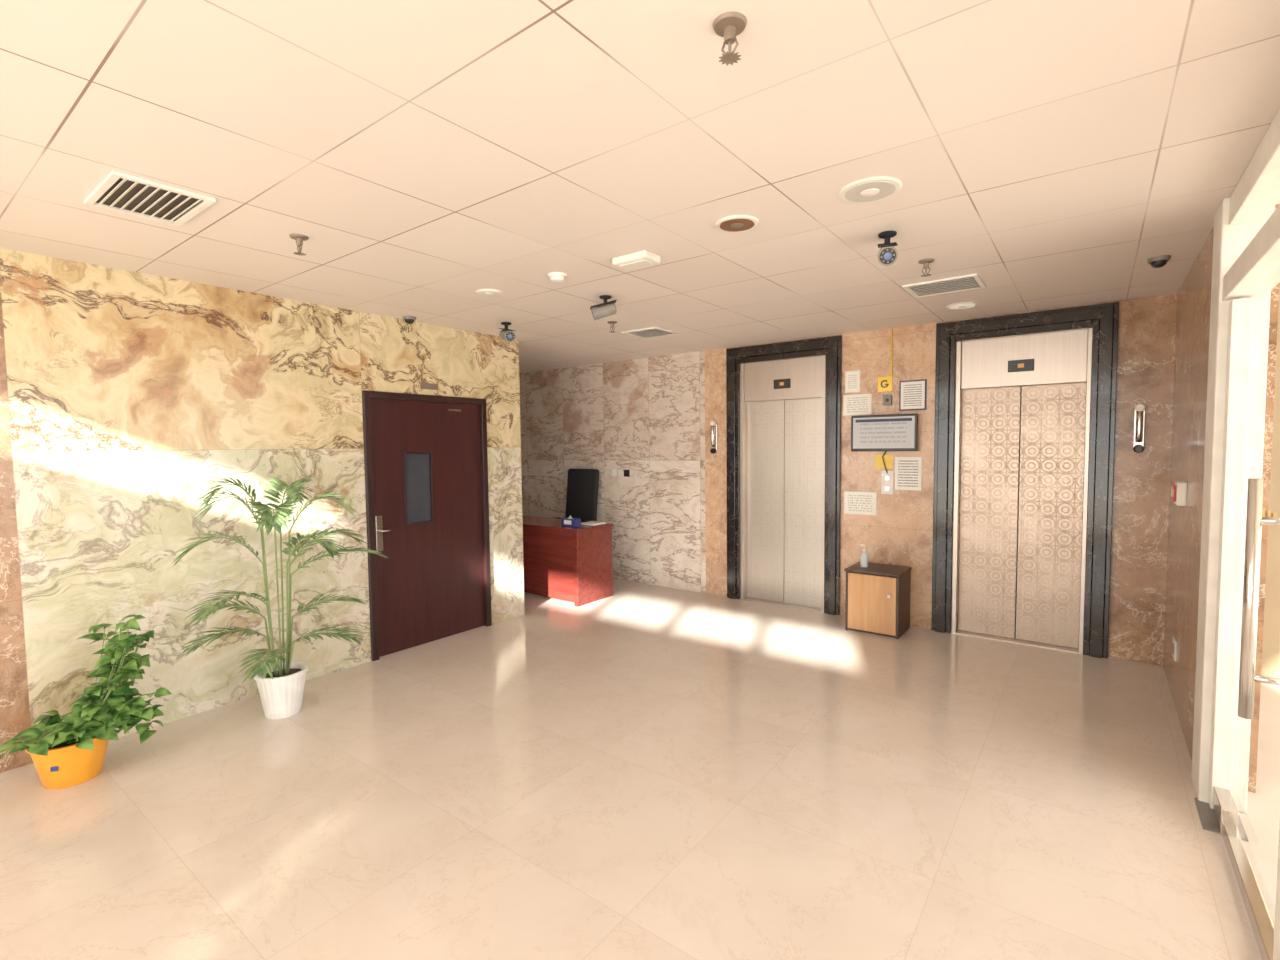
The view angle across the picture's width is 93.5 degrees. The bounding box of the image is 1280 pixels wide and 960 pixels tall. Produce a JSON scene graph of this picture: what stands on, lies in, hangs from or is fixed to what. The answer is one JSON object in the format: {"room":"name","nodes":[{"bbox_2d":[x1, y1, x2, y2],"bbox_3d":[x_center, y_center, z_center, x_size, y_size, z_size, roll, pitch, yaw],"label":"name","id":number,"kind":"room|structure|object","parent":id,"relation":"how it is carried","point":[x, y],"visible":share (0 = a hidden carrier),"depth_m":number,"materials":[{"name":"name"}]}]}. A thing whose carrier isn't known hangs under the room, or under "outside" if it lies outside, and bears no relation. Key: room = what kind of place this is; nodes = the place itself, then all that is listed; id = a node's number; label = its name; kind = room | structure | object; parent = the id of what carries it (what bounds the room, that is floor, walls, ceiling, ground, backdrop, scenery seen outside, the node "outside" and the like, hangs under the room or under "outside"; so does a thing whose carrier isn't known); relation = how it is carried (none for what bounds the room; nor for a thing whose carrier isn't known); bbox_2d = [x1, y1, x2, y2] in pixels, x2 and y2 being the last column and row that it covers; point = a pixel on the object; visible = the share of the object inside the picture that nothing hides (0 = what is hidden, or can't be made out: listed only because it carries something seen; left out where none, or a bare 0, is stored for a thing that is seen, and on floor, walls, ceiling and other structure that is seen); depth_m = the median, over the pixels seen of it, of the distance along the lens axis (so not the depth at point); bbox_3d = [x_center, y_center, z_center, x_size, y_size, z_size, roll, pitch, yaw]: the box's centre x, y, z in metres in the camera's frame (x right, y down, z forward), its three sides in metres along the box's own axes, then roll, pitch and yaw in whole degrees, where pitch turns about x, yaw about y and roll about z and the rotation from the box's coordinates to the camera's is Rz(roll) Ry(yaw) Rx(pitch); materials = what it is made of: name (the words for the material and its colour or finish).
{"room":"elevator lobby","nodes":[
{"label":"elevator lobby","id":0,"kind":"room"},
{"bbox_2d":[0,285,32,772],"bbox_3d":[-3.585,0.190,2.409,0.200,2.534,1.500,2,4,37],"label":"wall","id":1,"kind":"structure","parent":0,"point":[14,698],"depth_m":2.93,"materials":[{"name":"stone"}]},
{"bbox_2d":[25,737,107,788],"bbox_3d":[-2.710,1.318,2.873,0.307,0.210,0.307,2,4,37],"label":"pot","id":2,"kind":"object","parent":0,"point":[63,765],"depth_m":2.78,"materials":[{"name":"plastic"}]},
{"bbox_2d":[0,248,370,736],"bbox_3d":[-2.601,0.107,3.711,0.200,2.534,1.770,2,4,37],"label":"wall","id":3,"kind":"structure","parent":0,"point":[128,391],"depth_m":3.44,"materials":[{"name":"stone"}]},
{"bbox_2d":[362,390,378,660],"bbox_3d":[-2.019,0.341,4.429,0.175,1.975,0.050,2,4,37],"label":"frame","id":4,"kind":"object","parent":3,"relation":"attached to","point":[366,406],"visible":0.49,"depth_m":4.37,"materials":[{"name":"brown wood"}]},
{"bbox_2d":[370,398,410,656],"bbox_3d":[-1.899,0.355,4.546,0.048,1.919,0.280,2,4,37],"label":"panel","id":5,"kind":"object","parent":4,"relation":"attached to","point":[387,415],"visible":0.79,"depth_m":4.54,"materials":[{"name":"brown wood"}]},
{"bbox_2d":[375,516,382,550],"bbox_3d":[-1.931,0.396,4.460,0.006,0.260,0.050,2,4,37],"label":"plate","id":6,"kind":"object","parent":5,"relation":"attached to","point":[379,535],"visible":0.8,"depth_m":4.46,"materials":[{"name":"silver metal"}]},
{"bbox_2d":[370,391,481,522],"bbox_3d":[-1.712,-0.174,4.816,0.175,0.995,0.990,2,4,37],"label":"door","id":7,"kind":"structure","parent":4,"relation":"attached to","point":[417,465],"depth_m":4.73,"materials":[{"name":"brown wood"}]},
{"bbox_2d":[403,400,429,452],"bbox_3d":[-1.756,-0.408,4.704,0.048,0.415,0.220,2,4,37],"label":"leaf","id":8,"kind":"object","parent":7,"relation":"attached to","point":[416,413],"visible":0.86,"depth_m":4.69,"materials":[{"name":"brown wood"}]},
{"bbox_2d":[405,452,430,454],"bbox_3d":[-1.735,-0.208,4.700,0.016,0.015,0.220,2,4,37],"label":"bead","id":9,"kind":"object","parent":8,"relation":"attached to","point":[414,452],"visible":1,"depth_m":4.70,"materials":[{"name":"brown wood"}]},
{"bbox_2d":[408,520,432,524],"bbox_3d":[-1.729,0.337,4.730,0.016,0.015,0.220,2,4,37],"label":"bead","id":10,"kind":"object","parent":7,"relation":"attached to","point":[431,520],"visible":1,"depth_m":4.72,"materials":[{"name":"brown wood"}]},
{"bbox_2d":[254,662,307,718],"bbox_3d":[-2.114,1.249,3.560,0.280,0.260,0.280,2,4,37],"label":"pot","id":11,"kind":"object","parent":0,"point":[281,696],"depth_m":3.48,"materials":[{"name":"white ceramic"}]},
{"bbox_2d":[359,312,484,398],"bbox_3d":[-1.750,-0.951,4.796,0.200,0.559,1.090,2,4,37],"label":"wall","id":12,"kind":"structure","parent":0,"point":[396,355],"depth_m":4.67,"materials":[{"name":"stone"}]},
{"bbox_2d":[420,382,437,389],"bbox_3d":[-1.662,-0.740,4.749,0.008,0.050,0.160,2,4,37],"label":"room sign","id":13,"kind":"object","parent":12,"relation":"attached to","point":[432,386],"visible":1,"depth_m":4.75,"materials":[{"name":"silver metal"}]},
{"bbox_2d":[483,334,524,623],"bbox_3d":[-1.290,-0.003,5.444,0.200,2.534,0.400,2,4,37],"label":"wall","id":14,"kind":"structure","parent":0,"point":[501,357],"depth_m":5.38,"materials":[{"name":"stone"}]},
{"bbox_2d":[479,399,491,626],"bbox_3d":[-1.393,0.289,5.258,0.175,1.975,0.050,2,4,37],"label":"frame","id":15,"kind":"object","parent":14,"relation":"attached to","point":[482,408],"visible":0.47,"depth_m":5.20,"materials":[{"name":"brown wood"}]},
{"bbox_2d":[429,402,484,639],"bbox_3d":[-1.534,0.325,5.028,0.048,1.919,0.490,2,4,37],"label":"panel","id":16,"kind":"object","parent":15,"relation":"attached to","point":[454,435],"visible":0.86,"depth_m":5.00,"materials":[{"name":"brown wood"}]},
{"bbox_2d":[407,520,435,646],"bbox_3d":[-1.743,0.815,4.771,0.048,0.974,0.220,2,4,37],"label":"leaf","id":17,"kind":"object","parent":16,"relation":"attached to","point":[420,536],"visible":0.86,"depth_m":4.75,"materials":[{"name":"brown wood"}]},
{"bbox_2d":[430,452,433,521],"bbox_3d":[-1.661,0.059,4.809,0.016,0.560,0.015,2,4,37],"label":"bead","id":18,"kind":"object","parent":16,"relation":"attached to","point":[431,460],"visible":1,"depth_m":4.80,"materials":[{"name":"brown wood"}]},
{"bbox_2d":[519,351,705,592],"bbox_3d":[-0.600,-0.116,7.374,3.360,2.534,0.200,2,4,37],"label":"wall","id":19,"kind":"structure","parent":0,"point":[645,417],"depth_m":6.86,"materials":[{"name":"beige stone"}]},
{"bbox_2d":[612,469,629,476],"bbox_3d":[-0.217,-0.081,6.955,0.253,0.080,0.010,2,4,37],"label":"light switches","id":20,"kind":"object","parent":19,"relation":"attached to","point":[614,471],"visible":1,"depth_m":6.95,"materials":[{"name":"white plastic"}]},
{"bbox_2d":[612,469,616,475],"bbox_3d":[-0.296,-0.083,7.014,0.080,0.080,0.010,2,4,37],"label":"switch","id":21,"kind":"object","parent":20,"relation":"attached to","point":[614,471],"depth_m":7.01,"materials":[{"name":"white plastic"}]},
{"bbox_2d":[618,470,623,476],"bbox_3d":[-0.224,-0.081,6.960,0.080,0.080,0.010,2,4,37],"label":"switch","id":22,"kind":"object","parent":20,"relation":"attached to","point":[620,472],"depth_m":6.95,"materials":[{"name":"white plastic"}]},
{"bbox_2d":[624,470,629,476],"bbox_3d":[-0.152,-0.078,6.906,0.080,0.080,0.010,2,4,37],"label":"switch","id":23,"kind":"object","parent":20,"relation":"attached to","point":[626,472],"depth_m":6.90,"materials":[{"name":"black plastic"}]},
{"bbox_2d":[0,0,1279,372],"bbox_3d":[-1.105,-1.234,3.625,7.411,0.120,6.769,2,4,37],"label":"ceiling","id":24,"kind":"structure","parent":0,"point":[429,155],"depth_m":1.98,"materials":[{"name":"tile"}]},
{"bbox_2d":[84,171,215,225],"bbox_3d":[-1.914,-1.088,2.351,0.420,0.013,0.310,2,4,37],"label":"ceiling vent","id":25,"kind":"object","parent":24,"relation":"in","point":[119,192],"visible":1,"depth_m":2.34,"materials":[{"name":"white plastic"}]},
{"bbox_2d":[289,233,308,255],"bbox_3d":[-1.570,-1.082,2.775,0.080,0.079,0.080,2,4,37],"label":"sprinkler","id":26,"kind":"object","parent":24,"relation":"attached to","point":[299,238],"visible":1,"depth_m":2.76,"materials":[{"name":"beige metal"}]},
{"bbox_2d":[402,316,416,323],"bbox_3d":[-1.717,-1.188,4.486,0.100,0.052,0.100,2,4,37],"label":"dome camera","id":27,"kind":"object","parent":24,"relation":"attached to","point":[408,319],"visible":1,"depth_m":4.46,"materials":[{"name":"grey plastic"}]},
{"bbox_2d":[476,289,501,295],"bbox_3d":[-0.949,-1.176,3.794,0.160,0.016,0.160,2,4,37],"label":"recessed light","id":28,"kind":"object","parent":24,"relation":"in","point":[485,292],"visible":1,"depth_m":3.77,"materials":[{"name":"white plastic"}]},
{"bbox_2d":[499,322,515,341],"bbox_3d":[-1.044,-1.155,4.727,0.086,0.160,0.182,-3,4,-32],"label":"cctv camera","id":29,"kind":"object","parent":24,"relation":"attached to","point":[506,334],"visible":1,"depth_m":4.68,"materials":[{"name":"metal"}]},
{"bbox_2d":[548,272,566,282],"bbox_3d":[-0.470,-1.150,3.433,0.110,0.040,0.110,2,4,37],"label":"smoke detector","id":30,"kind":"object","parent":24,"relation":"attached to","point":[557,277],"visible":1,"depth_m":3.40,"materials":[{"name":"white plastic"}]},
{"bbox_2d":[590,295,616,319],"bbox_3d":[-0.239,-1.123,3.939,0.174,0.155,0.083,-1,3,-8],"label":"cctv camera","id":31,"kind":"object","parent":24,"relation":"attached to","point":[605,309],"visible":1,"depth_m":3.91,"materials":[{"name":"metal"}]},
{"bbox_2d":[607,321,616,332],"bbox_3d":[-0.218,-1.205,4.745,0.080,0.079,0.080,2,4,37],"label":"sprinkler","id":32,"kind":"object","parent":24,"relation":"attached to","point":[612,323],"visible":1,"depth_m":4.73,"materials":[{"name":"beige metal"}]},
{"bbox_2d":[612,250,660,269],"bbox_3d":[-0.019,-1.135,3.118,0.220,0.045,0.140,2,4,37],"label":"box","id":33,"kind":"object","parent":24,"relation":"attached to","point":[643,258],"visible":1,"depth_m":3.08,"materials":[{"name":"white plastic"}]},
{"bbox_2d":[621,327,678,338],"bbox_3d":[0.091,-1.264,5.186,0.360,0.016,0.360,2,4,37],"label":"ceiling vent","id":34,"kind":"object","parent":24,"relation":"in","point":[651,332],"visible":1,"depth_m":5.16,"materials":[{"name":"white plastic"}]},
{"bbox_2d":[713,12,746,65],"bbox_3d":[0.210,-1.026,1.408,0.080,0.079,0.080,2,4,37],"label":"sprinkler","id":35,"kind":"object","parent":24,"relation":"attached to","point":[728,25],"visible":1,"depth_m":1.40,"materials":[{"name":"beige metal"}]},
{"bbox_2d":[715,215,758,231],"bbox_3d":[0.429,-1.129,2.667,0.190,0.016,0.190,2,4,37],"label":"recessed light","id":36,"kind":"object","parent":24,"relation":"in","point":[735,223],"visible":1,"depth_m":2.64,"materials":[{"name":"white plastic"}]},
{"bbox_2d":[839,176,901,202],"bbox_3d":[0.890,-1.116,2.332,0.230,0.016,0.230,2,4,37],"label":"recessed light","id":37,"kind":"object","parent":24,"relation":"in","point":[872,189],"visible":1,"depth_m":2.31,"materials":[{"name":"white plastic"}]},
{"bbox_2d":[877,230,897,265],"bbox_3d":[1.155,-1.069,2.811,0.086,0.168,0.179,1,3,20],"label":"cctv camera","id":38,"kind":"object","parent":24,"relation":"attached to","point":[887,254],"visible":1,"depth_m":2.76,"materials":[{"name":"plastic"}]},
{"bbox_2d":[918,258,933,276],"bbox_3d":[1.541,-1.141,3.244,0.080,0.079,0.080,2,4,37],"label":"sprinkler","id":39,"kind":"object","parent":24,"relation":"attached to","point":[925,262],"visible":1,"depth_m":3.23,"materials":[{"name":"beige metal"}]},
{"bbox_2d":[902,273,985,297],"bbox_3d":[1.901,-1.206,3.759,0.410,0.016,0.360,2,4,37],"label":"ceiling vent","id":40,"kind":"object","parent":24,"relation":"in","point":[972,281],"visible":1,"depth_m":3.74,"materials":[{"name":"white plastic"}]},
{"bbox_2d":[947,302,977,308],"bbox_3d":[2.300,-1.239,4.296,0.200,0.016,0.200,2,4,37],"label":"recessed light","id":41,"kind":"object","parent":24,"relation":"in","point":[963,305],"visible":1,"depth_m":4.26,"materials":[{"name":"white plastic"}]},
{"bbox_2d":[1147,255,1170,267],"bbox_3d":[2.791,-1.168,3.238,0.100,0.052,0.100,2,4,37],"label":"dome camera","id":42,"kind":"object","parent":24,"relation":"attached to","point":[1157,261],"visible":1,"depth_m":3.21,"materials":[{"name":"grey plastic"}]},
{"bbox_2d":[0,579,1279,959],"bbox_3d":[0.076,1.442,2.901,10.300,0.100,6.769,2,4,37],"label":"floor","id":43,"kind":"structure","parent":0,"point":[642,771],"depth_m":2.56,"materials":[{"name":"tile"}]},
{"bbox_2d":[0,615,171,788],"bbox_3d":[-2.675,1.058,2.900,0.440,0.727,0.642,2,4,37],"label":"pothos","id":44,"kind":"object","parent":43,"relation":"on","point":[71,751],"visible":1,"depth_m":2.89,"materials":[{"name":"green plant"}]},
{"bbox_2d":[172,476,387,718],"bbox_3d":[-2.053,0.669,3.557,0.770,1.418,1.151,2,4,37],"label":"potted palm","id":45,"kind":"object","parent":43,"relation":"on","point":[280,685],"visible":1,"depth_m":3.47,"materials":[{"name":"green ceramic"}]},
{"bbox_2d":[522,515,612,606],"bbox_3d":[-1.027,0.825,6.496,1.480,0.760,0.550,2,4,37],"label":"reception desk","id":46,"kind":"object","parent":43,"relation":"on","point":[573,564],"visible":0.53,"depth_m":6.08,"materials":[{"name":"brown wood"}]},
{"bbox_2d":[561,515,580,526],"bbox_3d":[-0.697,0.408,6.087,0.180,0.110,0.102,2,4,37],"label":"tissue box","id":47,"kind":"object","parent":46,"relation":"on","point":[569,521],"visible":1,"depth_m":6.05,"materials":[{"name":"blue cardboard"}]},
{"bbox_2d":[581,521,605,525],"bbox_3d":[-0.486,0.447,6.169,0.200,0.020,0.220,2,4,37],"label":"open book","id":48,"kind":"object","parent":46,"relation":"on","point":[590,523],"visible":0.81,"depth_m":6.11,"materials":[{"name":"paper"}]},
{"bbox_2d":[556,469,598,520],"bbox_3d":[-0.802,0.526,6.998,0.592,1.296,0.513,2,4,37],"label":"office chair","id":49,"kind":"object","parent":43,"relation":"on","point":[582,484],"visible":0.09,"depth_m":7.09,"materials":[{"name":"black plastic"}]},
{"bbox_2d":[726,335,841,614],"bbox_3d":[1.381,-0.045,5.809,1.150,2.520,0.195,2,4,37],"label":"elevator","id":50,"kind":"object","parent":43,"relation":"on","point":[784,417],"visible":1,"depth_m":5.80,"materials":[{"name":"silver metal"}]},
{"bbox_2d":[844,561,911,638],"bbox_3d":[1.987,0.993,5.035,0.436,0.520,0.404,2,4,37],"label":"base cabinet","id":51,"kind":"object","parent":43,"relation":"on","point":[877,597],"visible":0.97,"depth_m":4.90,"materials":[{"name":"brown wood"}]},
{"bbox_2d":[860,544,867,566],"bbox_3d":[1.891,0.638,5.075,0.064,0.187,0.064,-1,3,-8],"label":"sanitizer bottle","id":52,"kind":"object","parent":51,"relation":"on","point":[863,557],"visible":1,"depth_m":5.05,"materials":[{"name":"plastic"}]},
{"bbox_2d":[931,302,1118,657],"bbox_3d":[2.917,0.003,4.650,1.160,2.520,0.195,2,4,37],"label":"elevator","id":53,"kind":"object","parent":43,"relation":"on","point":[1024,432],"visible":1,"depth_m":4.62,"materials":[{"name":"silver metal"}]},
{"bbox_2d":[1194,797,1248,841],"bbox_3d":[2.378,1.388,2.470,0.130,0.006,0.260,2,4,37],"label":"plate","id":54,"kind":"object","parent":43,"relation":"on","point":[1208,822],"visible":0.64,"depth_m":2.45,"materials":[{"name":"grey plastic"}]},
{"bbox_2d":[1208,297,1252,808],"bbox_3d":[2.410,0.324,2.460,0.060,2.090,0.070,2,4,37],"label":"stile","id":55,"kind":"object","parent":54,"relation":"on","point":[1240,310],"visible":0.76,"depth_m":2.43,"materials":[{"name":"white metal"}]},
{"bbox_2d":[1222,823,1273,959],"bbox_3d":[2.006,1.380,1.966,0.040,0.055,0.910,2,4,37],"label":"rail","id":56,"kind":"object","parent":43,"relation":"on","point":[1262,926],"visible":1,"depth_m":1.98,"materials":[{"name":"silver metal"}]},
{"bbox_2d":[1212,786,1238,834],"bbox_3d":[2.340,1.327,2.407,0.050,0.105,0.200,2,4,37],"label":"patch bottom","id":57,"kind":"object","parent":56,"relation":"attached to","point":[1224,809],"visible":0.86,"depth_m":2.37,"materials":[{"name":"silver metal"}]},
{"bbox_2d":[1273,823,1279,959],"bbox_3d":[1.688,0.241,1.482,0.100,2.420,0.090,2,4,37],"label":"mullion","id":58,"kind":"object","parent":43,"relation":"on","point":[1276,947],"visible":1,"depth_m":1.58,"materials":[{"name":"white metal"}]},
{"bbox_2d":[1222,205,1279,300],"bbox_3d":[1.488,-0.702,1.178,0.120,0.100,3.140,2,4,37],"label":"rail","id":59,"kind":"object","parent":58,"relation":"attached to","point":[1256,271],"visible":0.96,"depth_m":2.06,"materials":[{"name":"white metal"}]},
{"bbox_2d":[705,346,739,596],"bbox_3d":[0.905,-0.070,6.239,0.410,2.534,0.200,2,4,37],"label":"wall","id":60,"kind":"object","parent":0,"point":[715,360],"visible":0.57,"depth_m":6.21,"materials":[{"name":"stone"}]},
{"bbox_2d":[710,421,717,453],"bbox_3d":[0.752,-0.438,6.162,0.060,0.336,0.069,2,4,37],"label":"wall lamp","id":61,"kind":"object","parent":60,"relation":"attached to","point":[714,429],"visible":1,"depth_m":6.14,"materials":[{"name":"silver metal"}]},
{"bbox_2d":[740,336,825,363],"bbox_3d":[1.401,-1.233,5.790,0.865,0.174,0.200,2,4,37],"label":"lintel","id":62,"kind":"object","parent":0,"point":[821,336],"visible":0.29,"depth_m":5.70,"materials":[{"name":"stone"}]},
{"bbox_2d":[826,320,956,628],"bbox_3d":[2.182,-0.031,5.276,1.060,2.534,0.200,2,4,37],"label":"pier","id":63,"kind":"object","parent":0,"point":[900,533],"visible":0.43,"depth_m":5.15,"materials":[{"name":"stone"}]},
{"bbox_2d":[845,370,859,392],"bbox_3d":[1.879,-0.870,5.322,0.130,0.190,0.006,2,4,37],"label":"paper notice","id":64,"kind":"object","parent":63,"relation":"attached to","point":[852,378],"visible":1,"depth_m":5.32,"materials":[{"name":"white paper"}]},
{"bbox_2d":[843,394,871,415],"bbox_3d":[1.916,-0.664,5.309,0.245,0.180,0.004,2,4,37],"label":"paper notice","id":65,"kind":"object","parent":63,"relation":"attached to","point":[858,404],"visible":1,"depth_m":5.30,"materials":[{"name":"white paper"}]},
{"bbox_2d":[844,491,876,514],"bbox_3d":[1.951,0.206,5.337,0.280,0.200,0.004,2,4,37],"label":"instruction sheet","id":66,"kind":"object","parent":63,"relation":"attached to","point":[863,503],"visible":1,"depth_m":5.33,"materials":[{"name":"paper"}]},
{"bbox_2d":[851,413,917,472],"bbox_3d":[2.088,-0.306,5.149,0.540,0.502,0.088,2,4,37],"label":"wall monitor","id":67,"kind":"object","parent":63,"relation":"attached to","point":[890,432],"visible":1,"depth_m":5.10,"materials":[{"name":"black plastic"}]},
{"bbox_2d":[876,455,892,468],"bbox_3d":[2.107,-0.159,5.197,0.140,0.120,0.004,2,4,37],"label":"sticky note","id":68,"kind":"object","parent":63,"relation":"attached to","point":[888,459],"visible":1,"depth_m":5.19,"materials":[{"name":"yellow paper"}]},
{"bbox_2d":[878,376,891,391],"bbox_3d":[2.098,-0.823,5.158,0.120,0.130,0.010,2,4,37],"label":"sign","id":69,"kind":"object","parent":63,"relation":"attached to","point":[885,382],"visible":1,"depth_m":5.15,"materials":[{"name":"yellow plastic"}]},
{"bbox_2d":[881,471,893,493],"bbox_3d":[2.130,0.022,5.184,0.100,0.200,0.014,2,4,37],"label":"electrical outlet","id":70,"kind":"object","parent":63,"relation":"attached to","point":[887,479],"visible":1,"depth_m":5.18,"materials":[{"name":"white plastic"}]},
{"bbox_2d":[883,395,891,405],"bbox_3d":[2.110,-0.682,5.138,0.070,0.090,0.040,2,4,37],"label":"switch","id":71,"kind":"object","parent":63,"relation":"attached to","point":[887,399],"visible":1,"depth_m":5.13,"materials":[{"name":"grey plastic"}]},
{"bbox_2d":[890,328,892,375],"bbox_3d":[2.135,-1.088,5.109,0.015,0.404,0.015,2,4,37],"label":"cable trunking","id":72,"kind":"object","parent":63,"relation":"attached to","point":[891,354],"visible":1,"depth_m":5.11,"materials":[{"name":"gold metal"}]},
{"bbox_2d":[895,457,921,490],"bbox_3d":[2.264,-0.054,5.085,0.210,0.280,0.004,2,4,37],"label":"flyer","id":73,"kind":"object","parent":63,"relation":"attached to","point":[908,470],"visible":1,"depth_m":5.08,"materials":[{"name":"paper"}]},
{"bbox_2d":[899,379,926,410],"bbox_3d":[2.277,-0.707,5.027,0.210,0.250,0.014,2,4,37],"label":"framed notice","id":74,"kind":"object","parent":63,"relation":"attached to","point":[912,393],"visible":1,"depth_m":5.02,"materials":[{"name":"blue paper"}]},
{"bbox_2d":[957,303,1094,341],"bbox_3d":[2.943,-1.185,4.627,0.880,0.174,0.200,2,4,37],"label":"lintel","id":75,"kind":"object","parent":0,"point":[1093,303],"visible":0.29,"depth_m":4.53,"materials":[{"name":"stone"}]},
{"bbox_2d":[1095,293,1176,665],"bbox_3d":[3.557,0.011,4.239,0.626,2.534,0.200,2,4,37],"label":"wall","id":76,"kind":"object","parent":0,"point":[1147,325],"visible":0.43,"depth_m":4.17,"materials":[{"name":"brown stone"}]},
{"bbox_2d":[1133,404,1145,452],"bbox_3d":[3.434,-0.355,4.140,0.060,0.336,0.069,2,4,37],"label":"wall lamp","id":77,"kind":"object","parent":76,"relation":"attached to","point":[1139,410],"visible":1,"depth_m":4.12,"materials":[{"name":"silver metal"}]},
{"bbox_2d":[1163,204,1279,792],"bbox_3d":[3.144,0.066,3.332,0.190,2.534,1.749,2,4,37],"label":"wall","id":78,"kind":"structure","parent":0,"point":[1193,306],"depth_m":3.15,"materials":[{"name":"brown stone"}]},
{"bbox_2d":[1172,636,1176,661],"bbox_3d":[3.173,1.000,3.577,0.014,0.120,0.140,2,4,37],"label":"wall socket","id":79,"kind":"object","parent":78,"relation":"attached to","point":[1174,642],"visible":1,"depth_m":3.53,"materials":[{"name":"white plastic"}]},
{"bbox_2d":[1172,481,1186,505],"bbox_3d":[3.045,0.075,3.402,0.053,0.130,0.140,2,4,37],"label":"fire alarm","id":80,"kind":"object","parent":78,"relation":"attached to","point":[1179,491],"visible":1,"depth_m":3.35,"materials":[{"name":"white plastic"}]},
{"bbox_2d":[1191,198,1274,812],"bbox_3d":[2.516,0.115,2.567,0.150,2.534,0.230,2,4,37],"label":"door frame","id":81,"kind":"structure","parent":0,"point":[1229,241],"depth_m":2.50,"materials":[{"name":"metal"}]},
{"bbox_2d":[1238,478,1263,718],"bbox_3d":[1.771,0.345,1.746,0.032,0.700,0.032,2,4,37],"label":"door handle","id":82,"kind":"object","parent":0,"point":[1255,485],"depth_m":1.74,"materials":[{"name":"silver metal"}]},
{"bbox_2d":[1229,108,1279,224],"bbox_3d":[1.484,-1.009,1.161,0.100,0.114,3.140,2,4,37],"label":"rail","id":83,"kind":"object","parent":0,"point":[1257,191],"depth_m":2.10,"materials":[{"name":"white"}]},
{"bbox_2d":[1261,283,1279,678],"bbox_3d":[4.963,-0.053,3.172,2.899,2.750,0.200,2,4,37],"label":"wall","id":84,"kind":"structure","parent":0,"point":[1270,667],"depth_m":3.81,"materials":[{"name":"stone"}]},
{"label":"leaf","id":85,"kind":"object","parent":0,"visible":0},
{"bbox_2d":[1254,675,1279,684],"bbox_3d":[1.809,0.576,1.731,0.090,0.020,0.020,2,4,37],"label":"handle mount","id":86,"kind":"object","parent":85,"relation":"attached to","point":[1257,678],"visible":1,"depth_m":1.73,"materials":[{"name":"silver metal"}]},
{"bbox_2d":[1261,517,1279,524],"bbox_3d":[1.804,0.117,1.706,0.090,0.020,0.020,2,4,37],"label":"handle mount","id":87,"kind":"object","parent":85,"relation":"attached to","point":[1265,520],"visible":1,"depth_m":1.71,"materials":[{"name":"silver metal"}]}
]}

